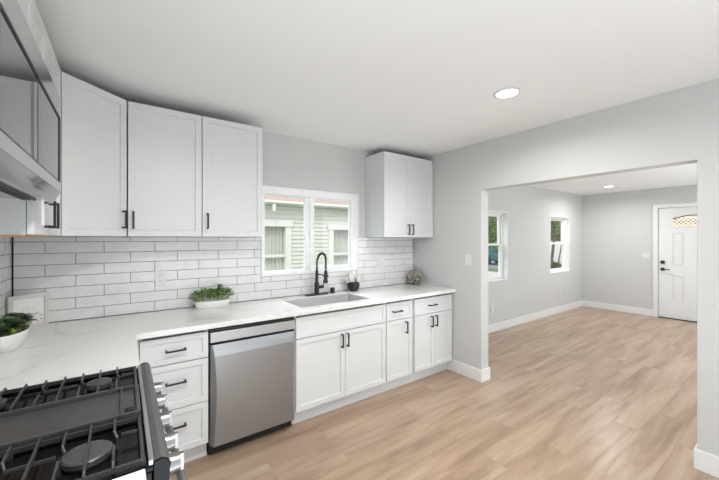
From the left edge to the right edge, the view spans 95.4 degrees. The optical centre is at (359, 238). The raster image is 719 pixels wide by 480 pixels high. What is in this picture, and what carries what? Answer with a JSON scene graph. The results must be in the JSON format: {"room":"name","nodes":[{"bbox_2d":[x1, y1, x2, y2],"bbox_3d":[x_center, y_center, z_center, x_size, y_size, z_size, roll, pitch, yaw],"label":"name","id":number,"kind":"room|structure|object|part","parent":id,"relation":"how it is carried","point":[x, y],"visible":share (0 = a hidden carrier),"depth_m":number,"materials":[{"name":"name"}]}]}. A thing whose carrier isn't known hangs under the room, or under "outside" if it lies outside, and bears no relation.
{"room":"kitchen","nodes":[
{"label":"kitchen","id":0,"kind":"room"},
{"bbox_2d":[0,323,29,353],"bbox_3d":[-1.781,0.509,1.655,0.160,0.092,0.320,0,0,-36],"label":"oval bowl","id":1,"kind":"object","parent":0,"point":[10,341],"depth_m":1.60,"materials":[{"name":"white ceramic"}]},
{"bbox_2d":[52,104,581,324],"bbox_3d":[1.288,0.419,4.660,8.893,3.100,0.150,0,0,-36],"label":"wall","id":2,"kind":"structure","parent":0,"point":[530,287],"depth_m":5.45,"materials":[{"name":"grey paint"}]},
{"bbox_2d":[61,72,127,236],"bbox_3d":[-1.776,-0.457,1.991,0.598,0.885,0.584,0,0,-36],"label":"upper cabinet","id":3,"kind":"object","parent":2,"relation":"attached to","point":[93,119],"visible":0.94,"depth_m":1.92,"materials":[{"name":"white paint"}]},
{"bbox_3d":[-1.504,-0.122,2.097,0.036,0.115,0.011,0,0,13],"label":"handle","id":4,"kind":"part","parent":3,"relation":"part of","materials":[{"name":"black metal"}]},
{"bbox_2d":[127,101,201,236],"bbox_3d":[-1.418,-0.457,2.385,0.443,0.885,0.366,0,0,-36],"label":"upper cabinet","id":5,"kind":"object","parent":2,"relation":"attached to","point":[164,146],"visible":1,"depth_m":2.27,"materials":[{"name":"white paint"}]},
{"bbox_3d":[-1.477,-0.122,2.139,0.011,0.115,0.036,0,0,-36],"label":"handle","id":6,"kind":"part","parent":5,"relation":"part of","materials":[{"name":"black metal"}]},
{"bbox_2d":[11,237,413,322],"bbox_3d":[-0.751,0.271,3.087,3.531,0.567,0.009,0,0,-36],"label":"tile backsplash","id":7,"kind":"structure","parent":2,"relation":"attached to","point":[83,277],"depth_m":2.50,"materials":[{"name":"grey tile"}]},
{"bbox_2d":[155,270,165,286],"bbox_3d":[-1.526,0.304,2.515,0.076,0.125,0.009,0,0,-36],"label":"outlet plate","id":8,"kind":"object","parent":7,"relation":"attached to","point":[160,275],"visible":1,"depth_m":2.51,"materials":[{"name":"white plastic"}]},
{"bbox_2d":[201,116,261,236],"bbox_3d":[-1.054,-0.457,2.647,0.450,0.885,0.366,0,0,-36],"label":"upper cabinet","id":9,"kind":"object","parent":2,"relation":"attached to","point":[231,151],"visible":0.99,"depth_m":2.53,"materials":[{"name":"white paint"}]},
{"bbox_3d":[-1.113,-0.129,2.402,0.011,0.115,0.036,0,0,-36],"label":"handle","id":10,"kind":"part","parent":9,"relation":"part of","materials":[{"name":"black metal"}]},
{"bbox_2d":[261,185,356,276],"bbox_3d":[-0.472,-0.069,3.308,1.070,0.835,0.050,0,0,-36],"label":"window","id":11,"kind":"structure","parent":2,"relation":"in","point":[309,196],"depth_m":3.29,"materials":[{"name":"white plastic"}]},
{"bbox_3d":[-0.696,-0.050,3.157,0.466,0.722,0.024,0,0,-36],"label":"sash","id":12,"kind":"part","parent":11,"relation":"part of","materials":[{"name":"white plastic"}]},
{"bbox_3d":[-0.308,-0.050,3.434,0.485,0.722,0.026,0,0,-36],"label":"sash","id":13,"kind":"part","parent":11,"relation":"part of","materials":[{"name":"white plastic"}]},
{"bbox_2d":[357,195,358,247],"bbox_3d":[-0.018,-0.059,3.620,0.024,0.855,0.006,0,0,-36],"label":"trim","id":14,"kind":"structure","parent":2,"relation":"attached to","point":[357,195],"depth_m":3.62,"materials":[{"name":"white paint"}]},
{"bbox_2d":[365,151,432,236],"bbox_3d":[0.473,-0.464,3.751,0.745,0.899,0.366,0,0,-36],"label":"upper cabinet","id":15,"kind":"object","parent":2,"relation":"attached to","point":[398,187],"visible":1,"depth_m":3.59,"materials":[{"name":"white paint"}]},
{"bbox_3d":[0.402,-0.464,3.531,0.369,0.897,0.019,0,0,-36],"label":"door","id":16,"kind":"part","parent":15,"relation":"part of","materials":[{"name":"white paint"}]},
{"bbox_3d":[0.704,-0.464,3.749,0.369,0.897,0.019,0,0,-36],"label":"door","id":17,"kind":"part","parent":15,"relation":"part of","materials":[{"name":"white paint"}]},
{"bbox_2d":[488,210,507,281],"bbox_3d":[2.049,0.119,5.206,0.859,1.109,0.152,0,0,-36],"label":"window","id":18,"kind":"structure","parent":2,"relation":"in","point":[502,217],"depth_m":5.42,"materials":[{"name":"white plastic"}]},
{"bbox_3d":[2.022,-0.140,5.244,0.779,0.510,0.028,0,0,-36],"label":"sash","id":19,"kind":"part","parent":18,"relation":"part of","materials":[{"name":"white plastic"}]},
{"bbox_3d":[2.040,0.356,5.219,0.779,0.554,0.028,0,0,-36],"label":"sash","id":20,"kind":"part","parent":18,"relation":"part of","materials":[{"name":"white plastic"}]},
{"bbox_2d":[488,300,582,333],"bbox_3d":[2.830,1.406,5.672,5.008,0.125,0.014,0,0,-36],"label":"baseboard","id":21,"kind":"structure","parent":2,"relation":"attached to","point":[527,318],"depth_m":5.83,"materials":[{"name":"white paint"}]},
{"bbox_2d":[550,216,569,273],"bbox_3d":[3.957,0.119,6.584,0.858,1.109,0.152,0,0,-36],"label":"window","id":22,"kind":"structure","parent":2,"relation":"in","point":[565,221],"depth_m":6.79,"materials":[{"name":"white plastic"}]},
{"bbox_3d":[3.929,-0.140,6.622,0.778,0.510,0.028,0,0,-36],"label":"sash","id":23,"kind":"part","parent":22,"relation":"part of","materials":[{"name":"white plastic"}]},
{"bbox_3d":[3.937,0.119,6.611,0.828,1.079,0.070,0,0,-36],"label":"frame","id":24,"kind":"part","parent":22,"relation":"part of","materials":[{"name":"white plastic"}]},
{"bbox_3d":[3.947,0.356,6.597,0.778,0.554,0.028,0,0,-36],"label":"sash","id":25,"kind":"part","parent":22,"relation":"part of","materials":[{"name":"white plastic"}]},
{"bbox_2d":[35,0,718,158],"bbox_3d":[0.655,-1.045,1.089,3.683,0.120,5.097,0,0,-36],"label":"ceiling","id":26,"kind":"structure","parent":0,"point":[420,79],"depth_m":1.81,"materials":[{"name":"white paint"}]},
{"bbox_2d":[493,87,520,98],"bbox_3d":[0.998,-0.982,2.216,0.172,0.007,0.172,0,0,-36],"label":"recessed light","id":27,"kind":"object","parent":26,"relation":"in","point":[510,92],"visible":1,"depth_m":2.21,"materials":[{"name":"white plastic"}]},
{"bbox_2d":[171,306,718,479],"bbox_3d":[2.845,1.499,2.505,8.893,0.060,5.207,0,0,-36],"label":"floor","id":28,"kind":"structure","parent":0,"point":[583,392],"depth_m":2.62,"materials":[{"name":"brown wood"}]},
{"bbox_2d":[0,362,186,479],"bbox_3d":[-0.942,1.000,0.963,0.723,0.938,0.776,0,0,-36],"label":"gas range","id":29,"kind":"object","parent":28,"relation":"on","point":[107,425],"visible":0.99,"depth_m":0.95,"materials":[{"name":"black metal"}]},
{"bbox_3d":[-1.220,0.567,1.074,0.112,0.003,0.112,0,0,-36],"label":"burner","id":30,"kind":"part","parent":29,"relation":"part of","materials":[{"name":"black metal"}]},
{"bbox_3d":[-0.692,0.567,0.833,0.128,0.003,0.128,0,0,-36],"label":"burner","id":31,"kind":"part","parent":29,"relation":"part of","materials":[{"name":"black metal"}]},
{"bbox_3d":[-0.988,0.567,1.242,0.104,0.003,0.104,0,0,-36],"label":"burner","id":32,"kind":"part","parent":29,"relation":"part of","materials":[{"name":"black metal"}]},
{"bbox_3d":[-0.734,0.554,1.113,0.012,0.014,0.752,0,0,-36],"label":"trim","id":33,"kind":"part","parent":29,"relation":"part of","materials":[{"name":"silver metal"}]},
{"bbox_3d":[-0.840,0.627,1.367,0.039,0.056,0.056,0,0,-36],"label":"knob","id":34,"kind":"part","parent":29,"relation":"part of","materials":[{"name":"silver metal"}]},
{"bbox_3d":[-0.761,0.627,1.258,0.039,0.056,0.056,0,0,-36],"label":"knob","id":35,"kind":"part","parent":29,"relation":"part of","materials":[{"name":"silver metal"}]},
{"bbox_3d":[-0.670,0.627,1.132,0.039,0.056,0.056,0,0,-36],"label":"knob","id":36,"kind":"part","parent":29,"relation":"part of","materials":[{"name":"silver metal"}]},
{"bbox_3d":[-0.582,0.627,1.010,0.039,0.056,0.056,0,0,-36],"label":"knob","id":37,"kind":"part","parent":29,"relation":"part of","materials":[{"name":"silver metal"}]},
{"bbox_3d":[-0.672,0.754,1.158,0.056,0.023,0.680,0,0,-36],"label":"oven handle","id":38,"kind":"part","parent":29,"relation":"part of","materials":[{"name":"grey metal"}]},
{"bbox_3d":[-0.515,0.627,0.917,0.039,0.056,0.056,0,0,-36],"label":"knob","id":39,"kind":"part","parent":29,"relation":"part of","materials":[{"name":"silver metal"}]},
{"bbox_2d":[139,329,207,462],"bbox_3d":[-1.318,1.030,2.282,0.381,0.878,0.642,0,0,-36],"label":"base cabinet","id":40,"kind":"object","parent":28,"relation":"on","point":[180,361],"visible":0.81,"depth_m":2.09,"materials":[{"name":"white paint"}]},
{"bbox_3d":[-1.156,0.696,2.059,0.376,0.165,0.019,0,0,-36],"label":"drawer","id":41,"kind":"part","parent":40,"relation":"part of","materials":[{"name":"white paint"}]},
{"bbox_3d":[-1.141,1.173,2.036,0.115,0.011,0.036,0,0,-36],"label":"handle","id":42,"kind":"part","parent":40,"relation":"part of","materials":[{"name":"black metal"}]},
{"bbox_3d":[-1.141,0.899,2.036,0.115,0.011,0.036,0,0,-36],"label":"handle","id":43,"kind":"part","parent":40,"relation":"part of","materials":[{"name":"black metal"}]},
{"bbox_3d":[-1.141,0.696,2.036,0.115,0.011,0.036,0,0,-36],"label":"handle","id":44,"kind":"part","parent":40,"relation":"part of","materials":[{"name":"black metal"}]},
{"bbox_3d":[-1.156,0.926,2.059,0.376,0.282,0.019,0,0,-36],"label":"drawer","id":45,"kind":"part","parent":40,"relation":"part of","materials":[{"name":"white paint"}]},
{"bbox_3d":[-1.156,1.209,2.059,0.376,0.275,0.019,0,0,-36],"label":"drawer","id":46,"kind":"part","parent":40,"relation":"part of","materials":[{"name":"white paint"}]},
{"bbox_2d":[208,317,294,454],"bbox_3d":[-0.906,1.032,2.568,0.605,0.873,0.610,0,0,-36],"label":"dishwasher","id":47,"kind":"object","parent":28,"relation":"on","point":[251,365],"visible":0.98,"depth_m":2.29,"materials":[{"name":"grey metal"}]},
{"bbox_3d":[-0.785,1.416,2.400,0.601,0.105,0.015,0,0,-36],"label":"toe panel","id":48,"kind":"part","parent":47,"relation":"part of","materials":[{"name":"metal"}]},
{"bbox_2d":[291,303,385,423],"bbox_3d":[-0.288,1.030,3.026,0.918,0.878,0.642,0,0,-36],"label":"base cabinet","id":49,"kind":"object","parent":28,"relation":"on","point":[340,356],"visible":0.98,"depth_m":2.76,"materials":[{"name":"white paint"}]},
{"bbox_2d":[0,283,455,390],"bbox_3d":[-0.388,0.572,2.591,3.532,0.035,1.219,0,0,-36],"label":"countertop","id":50,"kind":"structure","parent":49,"relation":"on","point":[51,352],"depth_m":2.00,"materials":[{"name":"white stone"}]},
{"bbox_2d":[0,311,42,353],"bbox_3d":[-1.780,0.470,1.680,0.191,0.169,0.365,0,0,-36],"label":"succulent planter","id":51,"kind":"object","parent":50,"relation":"on","point":[14,327],"visible":1,"depth_m":1.63,"materials":[{"name":"white ceramic"}]},
{"bbox_2d":[6,292,48,327],"bbox_3d":[-2.056,0.450,2.036,0.018,0.208,0.207,0,0,15],"label":"picture frame","id":52,"kind":"object","parent":50,"relation":"on","point":[39,302],"visible":0.71,"depth_m":2.05,"materials":[{"name":"white wood"}]},
{"bbox_2d":[13,296,43,321],"bbox_3d":[-2.059,0.450,2.037,0.004,0.162,0.161,0,0,15],"label":"print","id":53,"kind":"object","parent":52,"relation":"attached to","point":[21,304],"depth_m":2.04,"materials":[{"name":"white paper"}]},
{"bbox_2d":[188,284,233,308],"bbox_3d":[-1.197,0.462,2.662,0.356,0.186,0.129,0,0,-36],"label":"planter","id":54,"kind":"object","parent":50,"relation":"on","point":[220,302],"visible":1,"depth_m":2.64,"materials":[{"name":"white ceramic"}]},
{"bbox_3d":[-1.195,0.528,2.665,0.272,0.054,0.114,0,0,-36],"label":"oval pot","id":55,"kind":"part","parent":54,"relation":"part of","materials":[{"name":"white ceramic"}]},
{"bbox_2d":[305,252,328,295],"bbox_3d":[-0.370,0.342,3.163,0.256,0.425,0.231,0,0,-36],"label":"kitchen faucet","id":56,"kind":"object","parent":50,"relation":"on","point":[317,286],"visible":1,"depth_m":3.21,"materials":[{"name":"black metal"}]},
{"bbox_3d":[-0.421,0.551,3.234,0.256,0.007,0.056,0,0,-36],"label":"deck plate","id":57,"kind":"part","parent":56,"relation":"part of","materials":[{"name":"black metal"}]},
{"bbox_2d":[286,294,369,316],"bbox_3d":[-0.292,0.670,2.994,0.702,0.213,0.394,0,0,-36],"label":"sink","id":58,"kind":"object","parent":50,"relation":"in","point":[316,301],"visible":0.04,"depth_m":3.17,"materials":[{"name":"white metal"}]},
{"bbox_2d":[344,271,361,290],"bbox_3d":[-0.063,0.447,3.481,0.210,0.215,0.160,0,0,-36],"label":"flower vase","id":59,"kind":"object","parent":50,"relation":"on","point":[353,285],"visible":1,"depth_m":3.44,"materials":[{"name":"black ceramic"}]},
{"bbox_3d":[-0.082,0.422,3.439,0.097,0.082,0.096,0,0,-36],"label":"white flower","id":60,"kind":"part","parent":59,"relation":"part of","materials":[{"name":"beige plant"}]},
{"bbox_3d":[-0.062,0.505,3.486,0.129,0.100,0.130,0,0,-36],"label":"faceted pot","id":61,"kind":"part","parent":59,"relation":"part of","materials":[{"name":"black ceramic"}]},
{"bbox_3d":[-0.052,0.384,3.462,0.097,0.087,0.095,0,0,-36],"label":"white flower","id":62,"kind":"part","parent":59,"relation":"part of","materials":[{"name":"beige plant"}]},
{"bbox_3d":[-0.011,0.422,3.478,0.095,0.084,0.096,0,0,-36],"label":"white flower","id":63,"kind":"part","parent":59,"relation":"part of","materials":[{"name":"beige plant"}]},
{"bbox_2d":[407,269,422,284],"bbox_3d":[0.663,0.460,3.934,0.187,0.187,0.187,0,0,44],"label":"decorative ball","id":64,"kind":"object","parent":50,"relation":"on","point":[413,275],"visible":1,"depth_m":3.88,"materials":[{"name":"beige"}]},
{"bbox_3d":[-0.312,1.066,2.670,0.450,0.562,0.019,0,0,-36],"label":"door","id":65,"kind":"part","parent":49,"relation":"part of","materials":[{"name":"white paint"}]},
{"bbox_3d":[-0.144,0.862,2.757,0.011,0.115,0.036,0,0,-36],"label":"handle","id":66,"kind":"part","parent":49,"relation":"part of","materials":[{"name":"black metal"}]},
{"bbox_3d":[-0.099,0.862,2.789,0.011,0.115,0.036,0,0,-36],"label":"handle","id":67,"kind":"part","parent":49,"relation":"part of","materials":[{"name":"black metal"}]},
{"bbox_3d":[0.057,1.066,2.936,0.452,0.562,0.019,0,0,-36],"label":"door","id":68,"kind":"part","parent":49,"relation":"part of","materials":[{"name":"white paint"}]},
{"bbox_2d":[381,299,411,392],"bbox_3d":[0.232,1.030,3.402,0.362,0.878,0.642,0,0,-36],"label":"base cabinet","id":69,"kind":"object","parent":28,"relation":"on","point":[398,313],"visible":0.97,"depth_m":3.17,"materials":[{"name":"white paint"}]},
{"bbox_3d":[0.384,0.696,3.173,0.334,0.165,0.019,0,0,-36],"label":"drawer","id":70,"kind":"part","parent":69,"relation":"part of","materials":[{"name":"white paint"}]},
{"bbox_3d":[0.384,1.066,3.173,0.334,0.562,0.019,0,0,-36],"label":"door","id":71,"kind":"part","parent":69,"relation":"part of","materials":[{"name":"white paint"}]},
{"bbox_2d":[409,293,451,382],"bbox_3d":[0.622,1.030,3.684,0.592,0.878,0.642,0,0,-36],"label":"base cabinet","id":72,"kind":"object","parent":28,"relation":"on","point":[431,315],"visible":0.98,"depth_m":3.44,"materials":[{"name":"white paint"}]},
{"bbox_3d":[0.665,1.066,3.375,0.288,0.562,0.019,0,0,-36],"label":"door","id":73,"kind":"part","parent":72,"relation":"part of","materials":[{"name":"white paint"}]},
{"bbox_3d":[0.783,0.696,3.461,0.580,0.165,0.019,0,0,-36],"label":"drawer","id":74,"kind":"part","parent":72,"relation":"part of","materials":[{"name":"white paint"}]},
{"bbox_3d":[0.901,1.066,3.546,0.290,0.562,0.019,0,0,-36],"label":"door","id":75,"kind":"part","parent":72,"relation":"part of","materials":[{"name":"white paint"}]},
{"bbox_3d":[-0.579,1.030,0.372,0.612,0.878,0.610,0,0,-36],"label":"base cabinet","id":76,"kind":"object","parent":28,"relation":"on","visible":0},
{"bbox_2d":[113,469,145,479],"bbox_3d":[-0.583,0.572,0.363,0.607,0.035,0.621,0,0,-36],"label":"countertop","id":77,"kind":"structure","parent":76,"relation":"on","point":[141,474],"depth_m":0.76,"materials":[{"name":"white stone"}]},
{"bbox_2d":[414,79,718,456],"bbox_3d":[2.223,0.242,2.104,0.128,2.454,5.087,0,0,-36],"label":"wall","id":78,"kind":"structure","parent":0,"point":[680,126],"depth_m":2.63,"materials":[{"name":"grey paint"}]},
{"bbox_2d":[465,254,470,265],"bbox_3d":[1.151,0.226,3.469,0.010,0.118,0.074,0,0,-36],"label":"light switch","id":79,"kind":"object","parent":78,"relation":"attached to","point":[467,256],"visible":1,"depth_m":3.46,"materials":[{"name":"white plastic"}]},
{"bbox_2d":[447,359,489,382],"bbox_3d":[1.019,1.405,3.770,0.156,0.128,0.976,0,0,-36],"label":"baseboard","id":80,"kind":"structure","parent":78,"relation":"attached to","point":[483,375],"depth_m":3.44,"materials":[{"name":"white paint"}]},
{"bbox_2d":[694,444,718,477],"bbox_3d":[2.955,1.405,1.091,0.156,0.128,2.586,0,0,-36],"label":"baseboard","id":81,"kind":"structure","parent":78,"relation":"attached to","point":[705,462],"depth_m":2.05,"materials":[{"name":"white paint"}]},
{"bbox_2d":[529,163,696,194],"bbox_3d":[4.315,-1.021,3.616,5.210,0.160,5.287,0,0,-36],"label":"ceiling","id":82,"kind":"structure","parent":0,"point":[679,175],"depth_m":5.40,"materials":[{"name":"white paint"}]},
{"bbox_2d":[582,185,696,309],"bbox_3d":[6.394,0.244,5.118,0.120,2.450,5.087,0,0,-36],"label":"wall","id":83,"kind":"structure","parent":0,"point":[617,227],"depth_m":6.57,"materials":[{"name":"grey paint"}]},
{"bbox_2d":[583,300,652,315],"bbox_3d":[6.343,1.406,5.073,0.014,0.125,5.073,0,0,-36],"label":"baseboard","id":84,"kind":"structure","parent":83,"relation":"attached to","point":[627,309],"depth_m":6.59,"materials":[{"name":"white paint"}]},
{"bbox_2d":[642,253,649,257],"bbox_3d":[5.483,0.324,6.267,0.010,0.100,0.112,0,0,-36],"label":"light switch","id":85,"kind":"object","parent":83,"relation":"attached to","point":[644,255],"visible":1,"depth_m":6.26,"materials":[{"name":"white plastic"}]},
{"bbox_2d":[653,202,696,316],"bbox_3d":[5.849,0.416,5.754,0.015,2.105,1.055,0,0,-36],"label":"trim","id":86,"kind":"structure","parent":83,"relation":"attached to","point":[655,207],"depth_m":6.13,"materials":[{"name":"white paint"}]},
{"bbox_2d":[658,206,696,322],"bbox_3d":[5.888,0.447,5.782,0.163,2.043,0.921,0,0,-36],"label":"door","id":87,"kind":"structure","parent":83,"relation":"in","point":[677,226],"depth_m":5.92,"materials":[{"name":"white paint"}]},
{"bbox_3d":[-0.768,0.227,-0.001,0.100,2.524,4.997,0,0,-36],"label":"wall","id":88,"kind":"structure","parent":0,"visible":0},
{"bbox_2d":[0,237,13,317],"bbox_3d":[-1.144,0.271,0.619,0.016,0.567,3.544,0,0,-36],"label":"tile backsplash","id":89,"kind":"structure","parent":88,"relation":"attached to","point":[6,243],"depth_m":1.96,"materials":[{"name":"grey tile"}]},
{"bbox_2d":[17,0,33,36],"bbox_3d":[-1.108,-0.723,0.816,0.304,0.352,0.760,0,0,-36],"label":"upper cabinet","id":90,"kind":"object","parent":88,"relation":"attached to","point":[27,6],"visible":0.11,"depth_m":1.18,"materials":[{"name":"white paint"}]},
{"bbox_2d":[0,0,60,203],"bbox_3d":[-1.077,-0.339,0.843,0.368,0.410,0.792,0,0,-36],"label":"microwave","id":91,"kind":"object","parent":90,"relation":"attached to","point":[30,100],"visible":1,"depth_m":0.84,"materials":[{"name":"silver metal"}]},
{"bbox_3d":[-0.822,-0.339,0.782,0.021,0.248,0.373,0,0,-36],"label":"door glass","id":92,"kind":"part","parent":91,"relation":"part of","materials":[{"name":"grey glass"}]},
{"bbox_3d":[-1.047,-0.339,1.093,0.021,0.248,0.383,0,0,-36],"label":"control panel","id":93,"kind":"part","parent":91,"relation":"part of","materials":[{"name":"grey mirror"}]},
{"bbox_2d":[0,0,60,236],"bbox_3d":[-1.509,-0.454,1.403,0.340,0.891,0.658,0,0,-36],"label":"upper cabinet","id":94,"kind":"object","parent":88,"relation":"attached to","point":[18,217],"visible":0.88,"depth_m":1.31,"materials":[{"name":"white paint"}]},
{"bbox_3d":[-1.532,-0.011,1.385,0.276,0.005,0.648,0,0,-36],"label":"underside panel","id":95,"kind":"part","parent":94,"relation":"part of","materials":[{"name":"brown wood"}]},
{"bbox_3d":[-1.290,-0.457,1.311,0.019,0.883,0.250,0,0,-36],"label":"door","id":96,"kind":"part","parent":94,"relation":"part of","materials":[{"name":"white paint"}]},
{"bbox_3d":[-1.315,-0.102,1.394,0.036,0.115,0.011,0,0,-36],"label":"handle","id":97,"kind":"part","parent":94,"relation":"part of","materials":[{"name":"black metal"}]},
{"bbox_3d":[-1.482,-0.457,1.578,0.019,0.883,0.400,0,0,-36],"label":"door","id":98,"kind":"part","parent":94,"relation":"part of","materials":[{"name":"white paint"}]},
{"bbox_3d":[-1.369,-0.102,1.468,0.036,0.115,0.011,0,0,-36],"label":"handle","id":99,"kind":"part","parent":94,"relation":"part of","materials":[{"name":"black metal"}]},
{"label":"outside","id":100,"kind":"structure","parent":0,"visible":0},
{"bbox_3d":[0.972,2.019,39.629,72.000,0.200,56.901,0,0,-36],"label":"lawn","id":101,"kind":"structure","parent":100,"visible":0},
{"bbox_2d":[265,195,347,270],"bbox_3d":[-4.809,-0.281,8.703,9.200,4.400,7.860,0,0,-36],"label":"house","id":102,"kind":"structure","parent":101,"relation":"on","point":[284,216],"depth_m":6.73,"materials":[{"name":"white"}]},
{"bbox_2d":[265,227,282,270],"bbox_3d":[-1.937,0.216,6.373,0.950,0.897,0.024,0,0,-36],"label":"curtain","id":103,"kind":"object","parent":102,"relation":"hanging from","point":[273,235],"depth_m":6.53,"materials":[{"name":"white fabric"}]},
{"bbox_3d":[-1.890,0.341,6.309,0.948,0.056,0.040,0,0,-36],"label":"meeting rail","id":104,"kind":"part","parent":102,"relation":"part of","materials":[{"name":"white paint"}]},
{"bbox_3d":[-1.852,-0.300,6.256,1.250,0.125,0.020,0,0,-36],"label":"head casing","id":105,"kind":"part","parent":102,"relation":"part of","materials":[{"name":"white paint"}]},
{"bbox_3d":[-0.173,-0.254,7.469,1.250,0.125,0.020,0,0,-36],"label":"head casing","id":106,"kind":"part","parent":102,"relation":"part of","materials":[{"name":"white paint"}]},
{"bbox_3d":[-0.211,0.341,7.522,0.948,0.056,0.040,0,0,-36],"label":"meeting rail","id":107,"kind":"part","parent":102,"relation":"part of","materials":[{"name":"white paint"}]},
{"bbox_2d":[334,230,347,264],"bbox_3d":[-0.258,0.206,7.586,0.950,0.785,0.024,0,0,-36],"label":"curtain","id":108,"kind":"object","parent":102,"relation":"hanging from","point":[340,236],"depth_m":7.47,"materials":[{"name":"white fabric"}]},
{"bbox_2d":[488,216,496,242],"bbox_3d":[7.880,-0.949,19.366,3.033,5.754,4.920,0,0,-36],"label":"street tree","id":109,"kind":"object","parent":101,"relation":"on","point":[491,226],"visible":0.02,"depth_m":19.34,"materials":[{"name":"green plant"}]},
{"bbox_2d":[489,216,560,251],"bbox_3d":[14.554,-1.781,31.498,2.150,8.272,20.661,0,0,-36],"label":"hedge","id":110,"kind":"object","parent":101,"relation":"on","point":[493,236],"visible":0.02,"depth_m":32.06,"materials":[{"name":"green plant"}]},
{"bbox_2d":[551,241,560,261],"bbox_3d":[15.983,1.069,24.321,0.200,1.700,7.700,0,0,-36],"label":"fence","id":111,"kind":"object","parent":101,"relation":"on","point":[557,246],"visible":0.02,"depth_m":25.25,"materials":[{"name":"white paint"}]},
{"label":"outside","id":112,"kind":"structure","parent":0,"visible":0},
{"bbox_3d":[4.022,1.899,14.751,6.600,0.040,12.800,0,0,-36],"label":"driveway","id":113,"kind":"object","parent":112,"visible":0},
{"bbox_2d":[489,217,560,268],"bbox_3d":[6.899,-0.922,11.389,4.792,5.702,2.763,0,0,45],"label":"street tree","id":114,"kind":"object","parent":113,"relation":"on","point":[554,264],"visible":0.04,"depth_m":11.50,"materials":[{"name":"green plant"}]},
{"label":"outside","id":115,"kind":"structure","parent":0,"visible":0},
{"bbox_2d":[488,261,497,269],"bbox_3d":[-0.030,1.909,38.967,8.400,0.020,56.800,0,0,-36],"label":"road","id":116,"kind":"structure","parent":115,"point":[492,265],"depth_m":22.27,"materials":[{"name":"grey asphalt"}]},
{"bbox_2d":[488,246,497,263],"bbox_3d":[9.165,1.184,25.390,1.725,1.410,4.473,0,0,-36],"label":"parked car","id":117,"kind":"object","parent":116,"relation":"on","point":[492,254],"visible":0.2,"depth_m":23.64,"materials":[{"name":"teal paint"}]},
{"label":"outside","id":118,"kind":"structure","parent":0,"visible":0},
{"bbox_2d":[488,271,497,275],"bbox_3d":[-5.501,1.894,35.013,1.700,0.050,56.800,0,0,-36],"label":"sidewalk","id":119,"kind":"structure","parent":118,"point":[489,272],"depth_m":17.52,"materials":[{"name":"concrete"}]}
]}

